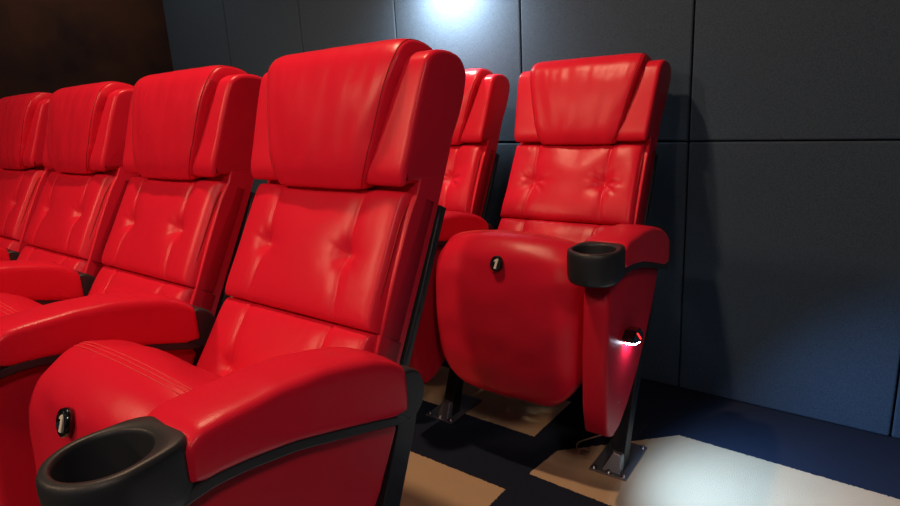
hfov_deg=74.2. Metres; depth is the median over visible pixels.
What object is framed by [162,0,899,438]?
wall
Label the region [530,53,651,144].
pillow
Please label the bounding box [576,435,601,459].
cable
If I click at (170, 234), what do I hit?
cushion
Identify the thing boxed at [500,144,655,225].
cushion
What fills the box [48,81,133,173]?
pillow
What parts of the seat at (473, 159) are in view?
panel, foot plate, armrest, backrest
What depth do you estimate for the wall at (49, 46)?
3.33 m
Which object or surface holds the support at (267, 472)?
on the seat at (302, 389)
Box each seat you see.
[0,65,261,505]
[0,81,138,304]
[0,92,54,260]
[28,38,465,505]
[409,68,509,423]
[436,53,672,480]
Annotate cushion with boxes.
[0,168,43,241]
[0,236,30,250]
[17,245,102,277]
[24,171,128,263]
[88,266,214,310]
[102,176,244,292]
[196,297,401,375]
[225,183,433,339]
[438,145,493,215]
[497,218,611,242]
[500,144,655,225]
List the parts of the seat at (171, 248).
seat, panel, armrest, backrest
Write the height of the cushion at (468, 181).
0.264 m
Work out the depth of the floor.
1.79 m
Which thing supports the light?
attached to the seat at (539, 305)
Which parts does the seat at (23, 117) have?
armrest, backrest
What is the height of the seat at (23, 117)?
1.189 m
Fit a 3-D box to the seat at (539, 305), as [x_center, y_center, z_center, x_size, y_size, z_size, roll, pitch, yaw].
[0.346,0.007,1.826,0.618,1.189,0.857,7,17,35]
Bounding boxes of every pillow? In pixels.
[0,92,51,168]
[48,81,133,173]
[132,65,246,179]
[267,38,431,189]
[451,68,492,144]
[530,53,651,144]
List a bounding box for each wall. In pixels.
[0,0,173,98]
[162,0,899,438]
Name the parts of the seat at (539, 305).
seat, backrest, foot plate, panel, armrest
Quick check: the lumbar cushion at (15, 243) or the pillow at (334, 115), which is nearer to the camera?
the pillow at (334, 115)
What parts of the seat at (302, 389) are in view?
seat, armrest, panel, backrest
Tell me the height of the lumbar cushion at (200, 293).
0.259 m
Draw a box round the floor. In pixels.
[231,296,899,505]
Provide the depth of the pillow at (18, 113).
2.21 m
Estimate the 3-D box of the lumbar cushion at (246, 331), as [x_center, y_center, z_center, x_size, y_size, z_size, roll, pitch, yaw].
[-0.337,0.258,1.189,0.496,0.259,0.207,8,18,37]
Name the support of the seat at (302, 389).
on the floor
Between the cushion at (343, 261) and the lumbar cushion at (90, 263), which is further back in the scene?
the lumbar cushion at (90, 263)
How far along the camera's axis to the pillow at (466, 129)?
2.20 m
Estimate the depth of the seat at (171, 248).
1.45 m
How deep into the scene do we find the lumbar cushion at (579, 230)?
1.92 m
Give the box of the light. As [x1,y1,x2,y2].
[622,326,642,344]
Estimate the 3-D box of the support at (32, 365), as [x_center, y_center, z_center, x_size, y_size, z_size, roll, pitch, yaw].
[-0.717,0.204,1.188,0.108,0.094,0.400,8,18,37]
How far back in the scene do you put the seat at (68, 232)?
1.82 m
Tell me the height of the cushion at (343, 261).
0.262 m
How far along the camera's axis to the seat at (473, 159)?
2.18 m
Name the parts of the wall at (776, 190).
wall panel, wall panel, wall panel, wall panel, wall panel, wall panel, wall panel, wall panel, wall panel, wall panel, wall panel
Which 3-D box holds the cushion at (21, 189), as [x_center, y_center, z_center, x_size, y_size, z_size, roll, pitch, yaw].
[-1.698,-0.192,2.315,0.486,0.262,0.185,8,18,37]
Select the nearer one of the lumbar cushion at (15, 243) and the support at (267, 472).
the support at (267, 472)
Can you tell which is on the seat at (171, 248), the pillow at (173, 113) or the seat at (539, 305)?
the pillow at (173, 113)
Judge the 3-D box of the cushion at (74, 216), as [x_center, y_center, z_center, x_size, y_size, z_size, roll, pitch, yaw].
[-1.229,-0.127,1.949,0.486,0.262,0.185,8,18,37]
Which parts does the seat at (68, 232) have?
armrest, backrest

